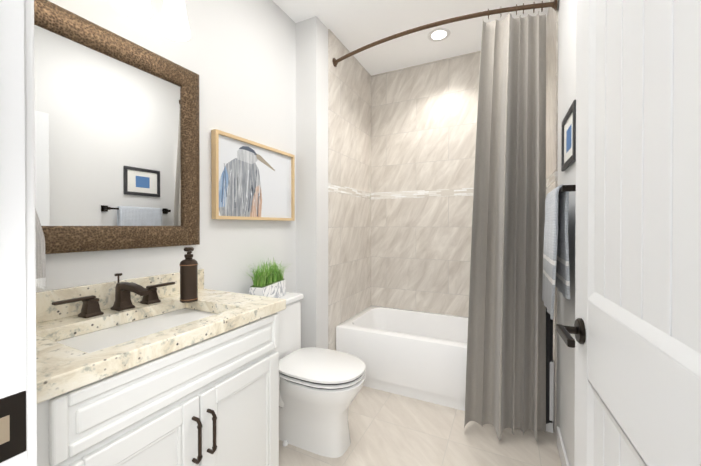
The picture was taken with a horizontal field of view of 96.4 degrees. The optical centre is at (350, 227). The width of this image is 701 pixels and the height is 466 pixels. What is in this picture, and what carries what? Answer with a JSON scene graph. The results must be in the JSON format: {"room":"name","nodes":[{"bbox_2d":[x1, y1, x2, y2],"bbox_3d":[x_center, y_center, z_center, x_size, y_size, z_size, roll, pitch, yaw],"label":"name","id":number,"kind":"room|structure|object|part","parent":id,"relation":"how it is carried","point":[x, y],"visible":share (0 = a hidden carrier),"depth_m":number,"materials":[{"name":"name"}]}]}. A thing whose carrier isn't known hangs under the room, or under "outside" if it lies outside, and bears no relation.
{"room":"bathroom","nodes":[
{"label":"bathroom","id":0,"kind":"room"},
{"bbox_2d":[37,0,295,293],"bbox_3d":[-0.872,-0.148,1.542,0.120,2.740,1.850,0,0,26],"label":"wall","id":1,"kind":"structure","parent":0,"point":[238,57],"depth_m":1.75,"materials":[{"name":"white paint"}]},
{"bbox_2d":[35,208,45,291],"bbox_3d":[-1.065,-0.100,0.903,0.095,0.602,0.258,0,0,26],"label":"towel","id":2,"kind":"object","parent":1,"relation":"attached to","point":[40,265],"visible":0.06,"depth_m":0.99,"materials":[{"name":"white fabric"}]},
{"bbox_2d":[34,0,199,253],"bbox_3d":[-0.931,-0.339,1.247,0.030,0.855,0.750,0,0,26],"label":"mirror","id":3,"kind":"object","parent":1,"relation":"attached to","point":[117,157],"visible":0.71,"depth_m":1.23,"materials":[{"name":"brown metal"}]},
{"bbox_3d":[-0.931,-0.719,1.244,0.030,0.095,0.750,0,0,26],"label":"frame","id":4,"kind":"part","parent":3,"relation":"part of","materials":[{"name":"brown metal"}]},
{"bbox_3d":[-0.931,0.041,1.249,0.030,0.095,0.750,0,0,26],"label":"frame","id":5,"kind":"part","parent":3,"relation":"part of","materials":[{"name":"brown metal"}]},
{"bbox_3d":[-0.786,-0.341,1.540,0.030,0.855,0.095,0,0,26],"label":"frame","id":6,"kind":"part","parent":3,"relation":"part of","materials":[{"name":"brown metal"}]},
{"bbox_2d":[36,269,203,322],"bbox_3d":[-0.960,0.265,1.201,0.020,0.100,0.910,0,0,26],"label":"backsplash","id":7,"kind":"structure","parent":1,"relation":"attached to","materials":[{"name":"stone"}]},
{"bbox_2d":[211,129,294,220],"bbox_3d":[-0.573,-0.283,1.968,0.034,0.475,0.688,0,0,26],"label":"framed picture","id":8,"kind":"object","parent":1,"relation":"attached to","point":[251,180],"visible":1,"depth_m":1.89,"materials":[{"name":"paper"}]},
{"bbox_2d":[296,16,327,348],"bbox_3d":[-0.129,-0.157,2.842,0.300,2.740,1.140,0,0,26],"label":"wall","id":9,"kind":"structure","parent":0,"point":[312,160],"depth_m":2.31,"materials":[{"name":"white paint"}]},
{"bbox_2d":[328,183,370,198],"bbox_3d":[0.019,-0.313,2.791,0.011,0.066,0.840,0,0,26],"label":"tile band","id":10,"kind":"object","parent":9,"relation":"attached to","point":[332,187],"visible":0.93,"depth_m":2.70,"materials":[{"name":"tile"}]},
{"bbox_2d":[328,29,370,192],"bbox_3d":[0.019,-0.936,2.787,0.010,1.180,0.840,0,0,26],"label":"wall tile","id":11,"kind":"structure","parent":9,"relation":"attached to","point":[349,122],"depth_m":2.70,"materials":[{"name":"beige tile"}]},
{"bbox_2d":[332,0,556,66],"bbox_3d":[0.514,-1.301,2.104,1.484,0.070,0.173,0,0,26],"label":"curtain rod","id":12,"kind":"object","parent":11,"relation":"attached to","point":[534,6],"visible":1,"depth_m":1.95,"materials":[{"name":"brown metal"}]},
{"bbox_2d":[464,11,552,440],"bbox_3d":[0.930,-0.020,1.836,0.469,2.430,0.259,0,0,26],"label":"shower curtain","id":13,"kind":"object","parent":12,"relation":"hanging from","point":[510,343],"visible":1,"depth_m":1.85,"materials":[{"name":"fabric"}]},
{"bbox_2d":[328,191,370,350],"bbox_3d":[0.019,0.467,2.796,0.010,1.494,0.840,0,0,26],"label":"wall tile","id":14,"kind":"structure","parent":9,"relation":"attached to","point":[349,256],"depth_m":2.69,"materials":[{"name":"beige tile"}]},
{"bbox_2d":[272,0,549,75],"bbox_3d":[-0.118,-1.545,1.027,1.920,0.060,4.370,0,0,26],"label":"ceiling","id":15,"kind":"structure","parent":0,"point":[352,25],"depth_m":2.33,"materials":[{"name":"white paint"}]},
{"bbox_2d":[427,28,450,41],"bbox_3d":[0.700,-1.522,2.480,0.176,0.004,0.176,0,0,26],"label":"recessed light","id":16,"kind":"object","parent":15,"relation":"in","point":[438,34],"visible":1,"depth_m":2.47,"materials":[{"name":"white"}]},
{"bbox_2d":[279,386,561,465],"bbox_3d":[-0.118,1.255,1.045,1.920,0.060,4.370,0,0,26],"label":"floor","id":17,"kind":"structure","parent":0,"point":[388,429],"depth_m":1.78,"materials":[{"name":"tile"}]},
{"bbox_2d":[36,269,285,465],"bbox_3d":[-0.711,0.703,1.081,0.574,1.043,0.910,0,0,26],"label":"bathroom vanity","id":18,"kind":"object","parent":17,"relation":"on","point":[148,371],"visible":0.94,"depth_m":1.00,"materials":[{"name":"white paint"}]},
{"bbox_3d":[-0.638,0.443,0.686,0.020,0.144,0.030,0,0,26],"label":"drawer frame","id":19,"kind":"part","parent":18,"relation":"part of","materials":[{"name":"white paint"}]},
{"bbox_3d":[-0.632,0.817,0.701,0.020,0.564,0.058,0,0,26],"label":"door","id":20,"kind":"part","parent":18,"relation":"part of","materials":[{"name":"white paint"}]},
{"bbox_2d":[52,295,103,317],"bbox_3d":[-0.947,0.281,1.087,0.056,0.070,0.133,0,0,26],"label":"handle","id":21,"kind":"object","parent":18,"relation":"on","point":[90,307],"depth_m":1.10,"materials":[{"name":"brown metal"}]},
{"bbox_3d":[-0.883,0.299,1.216,0.060,0.030,0.060,0,0,26],"label":"spout","id":22,"kind":"part","parent":18,"relation":"part of","materials":[{"name":"brown metal"}]},
{"bbox_3d":[-0.565,0.563,0.835,0.020,0.058,0.244,0,0,26],"label":"door","id":23,"kind":"part","parent":18,"relation":"part of","materials":[{"name":"white paint"}]},
{"bbox_3d":[-0.826,0.232,1.187,0.152,0.039,0.036,0,0,26],"label":"spout arm","id":24,"kind":"part","parent":18,"relation":"part of"},
{"bbox_3d":[-0.568,0.598,0.836,0.015,0.012,0.220,0,0,26],"label":"door","id":25,"kind":"part","parent":18,"relation":"part of","materials":[{"name":"white paint"}]},
{"bbox_3d":[-0.570,0.816,0.838,0.010,0.544,0.340,0,0,26],"label":"door panel","id":26,"kind":"part","parent":18,"relation":"part of","materials":[{"name":"white paint"}]},
{"bbox_2d":[140,282,174,304],"bbox_3d":[-0.820,0.279,1.345,0.056,0.070,0.133,0,0,26],"label":"handle","id":27,"kind":"object","parent":18,"relation":"on","point":[152,298],"depth_m":1.31,"materials":[{"name":"brown metal"}]},
{"bbox_3d":[-0.502,0.371,1.007,0.020,0.018,0.702,0,0,26],"label":"frame","id":28,"kind":"part","parent":18,"relation":"part of","materials":[{"name":"white paint"}]},
{"bbox_3d":[-0.502,0.523,1.008,0.020,0.035,0.702,0,0,26],"label":"frame","id":29,"kind":"part","parent":18,"relation":"part of","materials":[{"name":"white paint"}]},
{"bbox_3d":[-0.484,0.441,1.010,0.010,0.136,0.740,0,0,26],"label":"drawer","id":30,"kind":"part","parent":18,"relation":"part of","materials":[{"name":"white paint"}]},
{"bbox_3d":[-0.480,0.384,1.007,0.020,0.030,0.688,0,0,26],"label":"drawer frame","id":31,"kind":"part","parent":18,"relation":"part of","materials":[{"name":"white paint"}]},
{"bbox_3d":[-0.480,0.498,1.008,0.020,0.030,0.688,0,0,26],"label":"drawer frame","id":32,"kind":"part","parent":18,"relation":"part of","materials":[{"name":"white paint"}]},
{"bbox_3d":[-0.516,0.816,0.942,0.015,0.448,0.012,0,0,26],"label":"door","id":33,"kind":"part","parent":18,"relation":"part of","materials":[{"name":"white paint"}]},
{"bbox_2d":[179,247,197,302],"bbox_3d":[-0.686,0.199,1.333,0.076,0.229,0.071,0,0,26],"label":"soap dispenser","id":34,"kind":"object","parent":18,"relation":"on","point":[188,264],"visible":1,"depth_m":1.31,"materials":[{"name":"brown metal"}]},
{"bbox_3d":[-0.498,0.816,0.972,0.020,0.564,0.058,0,0,26],"label":"door","id":35,"kind":"part","parent":18,"relation":"part of","materials":[{"name":"white paint"}]},
{"bbox_3d":[-0.471,0.656,0.963,0.036,0.141,0.011,0,0,26],"label":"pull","id":36,"kind":"part","parent":18,"relation":"part of","materials":[{"name":"brown metal"}]},
{"bbox_3d":[-0.470,0.815,1.028,0.020,0.564,0.058,0,0,26],"label":"door","id":37,"kind":"part","parent":18,"relation":"part of","materials":[{"name":"white paint"}]},
{"bbox_3d":[-0.448,0.660,1.011,0.036,0.141,0.011,0,0,26],"label":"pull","id":38,"kind":"part","parent":18,"relation":"part of","materials":[{"name":"brown metal"}]},
{"bbox_3d":[-0.457,0.815,1.061,0.015,0.448,0.012,0,0,26],"label":"door","id":39,"kind":"part","parent":18,"relation":"part of","materials":[{"name":"white paint"}]},
{"bbox_3d":[-0.399,0.561,1.172,0.020,0.058,0.266,0,0,26],"label":"door","id":40,"kind":"part","parent":18,"relation":"part of","materials":[{"name":"white paint"}]},
{"bbox_3d":[-0.403,0.814,1.176,0.010,0.544,0.362,0,0,26],"label":"door panel","id":41,"kind":"part","parent":18,"relation":"part of","materials":[{"name":"white paint"}]},
{"bbox_3d":[-0.401,0.596,1.173,0.015,0.012,0.242,0,0,26],"label":"door","id":42,"kind":"part","parent":18,"relation":"part of","materials":[{"name":"white paint"}]},
{"bbox_3d":[-0.344,0.813,1.289,0.015,0.448,0.012,0,0,26],"label":"door","id":43,"kind":"part","parent":18,"relation":"part of","materials":[{"name":"white paint"}]},
{"bbox_3d":[-0.327,0.813,1.319,0.020,0.564,0.058,0,0,26],"label":"door","id":44,"kind":"part","parent":18,"relation":"part of","materials":[{"name":"white paint"}]},
{"bbox_3d":[-0.321,0.439,1.329,0.020,0.144,0.030,0,0,26],"label":"drawer frame","id":45,"kind":"part","parent":18,"relation":"part of","materials":[{"name":"white paint"}]},
{"bbox_2d":[277,292,365,457],"bbox_3d":[-0.275,0.832,1.803,0.720,0.776,0.485,0,0,26],"label":"toilet","id":46,"kind":"object","parent":17,"relation":"on","point":[319,389],"visible":0.67,"depth_m":1.70,"materials":[{"name":"white ceramic"}]},
{"bbox_2d":[244,257,288,297],"bbox_3d":[-0.491,0.316,1.910,0.285,0.252,0.504,0,0,14],"label":"plant","id":47,"kind":"object","parent":46,"relation":"on","point":[271,282],"visible":0.98,"depth_m":1.87,"materials":[{"name":"green plant"}]},
{"bbox_3d":[-0.489,0.653,1.949,0.179,0.352,0.390,0,0,26],"label":"tank","id":48,"kind":"part","parent":46,"relation":"part of","materials":[{"name":"white ceramic"}]},
{"bbox_3d":[-0.487,0.460,1.947,0.195,0.034,0.410,0,0,26],"label":"tank lid","id":49,"kind":"part","parent":46,"relation":"part of","materials":[{"name":"white ceramic"}]},
{"bbox_3d":[-0.160,0.807,1.788,0.496,0.018,0.380,0,0,26],"label":"seat","id":50,"kind":"part","parent":46,"relation":"part of","materials":[{"name":"white plastic"}]},
{"bbox_3d":[-0.160,0.781,1.788,0.498,0.021,0.382,0,0,26],"label":"lid","id":51,"kind":"part","parent":46,"relation":"part of","materials":[{"name":"white ceramic"}]},
{"bbox_3d":[-0.197,1.022,1.807,0.582,0.396,0.372,0,0,26],"label":"bowl","id":52,"kind":"part","parent":46,"relation":"part of","materials":[{"name":"white ceramic"}]},
{"bbox_2d":[336,305,553,432],"bbox_3d":[0.706,1.002,2.509,1.476,0.426,0.748,0,0,26],"label":"bathtub","id":53,"kind":"object","parent":17,"relation":"on","point":[419,355],"visible":0.6,"depth_m":2.30,"materials":[{"name":"white ceramic"}]},
{"bbox_2d":[556,0,576,465],"bbox_3d":[0.968,-0.146,1.202,0.120,2.740,2.870,0,0,26],"label":"wall","id":54,"kind":"structure","parent":0,"point":[567,19],"depth_m":1.54,"materials":[{"name":"white paint"}]},
{"bbox_2d":[546,170,557,188],"bbox_3d":[1.377,-0.309,2.176,0.011,0.066,0.740,0,0,26],"label":"tile band","id":55,"kind":"object","parent":54,"relation":"attached to","point":[552,178],"visible":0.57,"depth_m":1.96,"materials":[{"name":"tile"}]},
{"bbox_2d":[546,0,557,179],"bbox_3d":[1.377,-0.932,2.172,0.010,1.180,0.740,0,0,26],"label":"wall tile","id":56,"kind":"structure","parent":54,"relation":"attached to","point":[552,91],"depth_m":2.01,"materials":[{"name":"beige tile"}]},
{"bbox_2d":[546,181,557,432],"bbox_3d":[1.377,0.471,2.181,0.010,1.494,0.740,0,0,26],"label":"wall tile","id":57,"kind":"structure","parent":54,"relation":"attached to","point":[551,187],"depth_m":1.85,"materials":[{"name":"beige tile"}]},
{"bbox_2d":[542,184,575,319],"bbox_3d":[0.964,0.102,1.451,0.102,0.561,0.582,0,0,26],"label":"towel","id":58,"kind":"object","parent":54,"relation":"attached to","point":[556,260],"visible":0.85,"depth_m":1.36,"materials":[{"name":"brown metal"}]},
{"bbox_3d":[0.856,-0.151,1.207,0.069,0.024,0.024,0,0,26],"label":"post","id":59,"kind":"part","parent":58,"relation":"part of","materials":[{"name":"brown metal"}]},
{"bbox_2d":[557,426,568,465],"bbox_3d":[0.747,1.176,0.913,0.012,0.100,1.900,0,0,26],"label":"baseboard","id":60,"kind":"structure","parent":54,"relation":"attached to","point":[562,454],"depth_m":1.61,"materials":[{"name":"white"}]},
{"bbox_2d":[561,100,575,170],"bbox_3d":[1.025,-0.415,1.471,0.014,0.255,0.325,0,0,26],"label":"picture","id":61,"kind":"object","parent":54,"relation":"attached to","point":[568,146],"visible":0.85,"depth_m":1.46,"materials":[{"name":"grey wood"}]},
{"bbox_2d":[566,124,571,152],"bbox_3d":[1.028,-0.415,1.469,0.007,0.105,0.125,0,0,26],"label":"print","id":62,"kind":"object","parent":61,"relation":"attached to","point":[569,128],"depth_m":1.46,"materials":[{"name":"blue paper"}]},
{"bbox_3d":[0.958,-0.157,2.875,1.620,2.740,0.120,0,0,26],"label":"wall","id":63,"kind":"structure","parent":0,"visible":0},
{"bbox_2d":[371,195,472,316],"bbox_3d":[0.875,0.466,2.847,1.480,1.494,0.010,0,0,26],"label":"wall tile","id":64,"kind":"structure","parent":63,"relation":"attached to","point":[420,253],"depth_m":2.94,"materials":[{"name":"beige tile"}]},
{"bbox_2d":[371,188,473,198],"bbox_3d":[0.875,-0.314,2.841,1.480,0.066,0.011,0,0,26],"label":"tile band","id":65,"kind":"object","parent":63,"relation":"attached to","point":[431,193],"visible":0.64,"depth_m":2.93,"materials":[{"name":"tile"}]},
{"bbox_2d":[371,51,480,192],"bbox_3d":[0.875,-0.937,2.838,1.480,1.180,0.010,0,0,26],"label":"wall tile","id":66,"kind":"structure","parent":63,"relation":"attached to","point":[423,125],"depth_m":2.92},
{"bbox_3d":[-0.851,-0.142,0.567,0.780,2.740,0.120,0,0,26],"label":"wall","id":67,"kind":"structure","parent":0,"visible":0},
{"bbox_2d":[0,391,25,462],"bbox_3d":[-0.465,0.272,0.423,0.003,0.085,0.039,0,0,26],"label":"strike plate","id":68,"kind":"object","parent":67,"relation":"attached to","point":[13,406],"visible":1,"depth_m":0.43,"materials":[{"name":"brown metal"}]},
{"bbox_2d":[0,0,36,465],"bbox_3d":[-0.121,0.168,0.216,0.953,2.125,0.134,0,0,26],"label":"door frame","id":69,"kind":"structure","parent":67,"relation":"attached to","point":[12,268],"depth_m":0.43,"materials":[{"name":"white wood"}]},
{"bbox_3d":[-0.466,0.272,0.417,0.001,0.035,0.016,0,0,26],"label":"hole in the door jamb strike","id":70,"kind":"part","parent":69,"relation":"part of","materials":[{"name":"beige wood"}]},
{"label":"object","id":71,"kind":"object","parent":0,"visible":0},
{"bbox_2d":[592,386,603,465],"bbox_3d":[0.586,0.677,0.730,0.020,0.596,0.084,0,0,23],"label":"plank","id":72,"kind":"object","parent":71,"relation":"attached to","point":[598,434],"depth_m":0.72,"materials":[{"name":"white wood"}]},
{"bbox_2d":[604,404,620,465],"bbox_3d":[0.552,0.678,0.649,0.020,0.596,0.084,0,0,23],"label":"plank","id":73,"kind":"object","parent":71,"relation":"attached to","point":[612,446],"depth_m":0.65,"materials":[{"name":"white wood"}]},
{"bbox_2d":[620,428,641,465],"bbox_3d":[0.518,0.678,0.569,0.020,0.596,0.084,0,0,23],"label":"plank","id":74,"kind":"object","parent":71,"relation":"attached to","point":[628,457],"depth_m":0.58,"materials":[{"name":"white wood"}]},
{"bbox_2d":[574,0,700,465],"bbox_3d":[0.506,0.202,0.539,0.036,2.028,0.732,0,0,23],"label":"door","id":75,"kind":"structure","parent":71,"relation":"attached to","point":[591,392],"depth_m":0.60,"materials":[{"name":"white wood"}]},
{"bbox_2d":[563,318,585,343],"bbox_3d":[0.582,0.272,0.829,0.052,0.066,0.066,0,0,23],"label":"rose","id":76,"kind":"object","parent":75,"relation":"attached to","point":[580,336],"depth_m":0.81,"materials":[{"name":"brown metal"}]},
{"bbox_2d":[556,324,574,347],"bbox_3d":[0.541,0.272,0.790,0.016,0.020,0.127,0,0,23],"label":"lever","id":77,"kind":"object","parent":76,"relation":"attached to","point":[566,336],"visible":1,"depth_m":0.77,"materials":[{"name":"brown metal"}]},
{"bbox_3d":[0.577,0.271,0.831,0.042,0.020,0.019,0,0,23],"label":"door handle neck","id":78,"kind":"part","parent":76,"relation":"part of","materials":[{"name":"black metal"}]},
{"bbox_3d":[0.483,0.279,0.485,0.035,0.200,0.614,0,0,23],"label":"door lock rail","id":79,"kind":"part","parent":75,"relation":"part of","materials":[{"name":"white wood"}]},
{"label":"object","id":80,"kind":"object","parent":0,"visible":0},
{"bbox_2d":[595,0,606,296],"bbox_3d":[0.586,-0.255,0.724,0.020,0.861,0.084,0,0,23],"label":"plank","id":81,"kind":"object","parent":80,"relation":"attached to","point":[600,141],"visible":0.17,"depth_m":0.71,"materials":[{"name":"white wood"}]},
{"bbox_2d":[605,0,622,306],"bbox_3d":[0.552,-0.255,0.643,0.020,0.861,0.084,0,0,23],"label":"plank","id":82,"kind":"object","parent":80,"relation":"attached to","point":[614,107],"visible":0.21,"depth_m":0.64,"materials":[{"name":"white wood"}]},
{"bbox_2d":[621,0,644,318],"bbox_3d":[0.518,-0.254,0.562,0.020,0.861,0.084,0,0,23],"label":"plank","id":83,"kind":"object","parent":80,"relation":"attached to","point":[632,155],"visible":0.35,"depth_m":0.56,"materials":[{"name":"white wood"}]},
{"bbox_2d":[588,0,700,377],"bbox_3d":[0.471,-0.254,0.487,0.007,0.865,0.614,0,0,23],"label":"molding","id":84,"kind":"object","parent":80,"relation":"attached to","point":[687,357],"visible":1,"depth_m":0.75,"materials":[{"name":"white wood"}]},
{"bbox_2d":[643,0,673,336],"bbox_3d":[0.483,-0.254,0.482,0.020,0.861,0.084,0,0,23],"label":"plank","id":85,"kind":"object","parent":80,"relation":"attached to","point":[658,154],"visible":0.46,"depth_m":0.48,"materials":[{"name":"white wood"}]}
]}

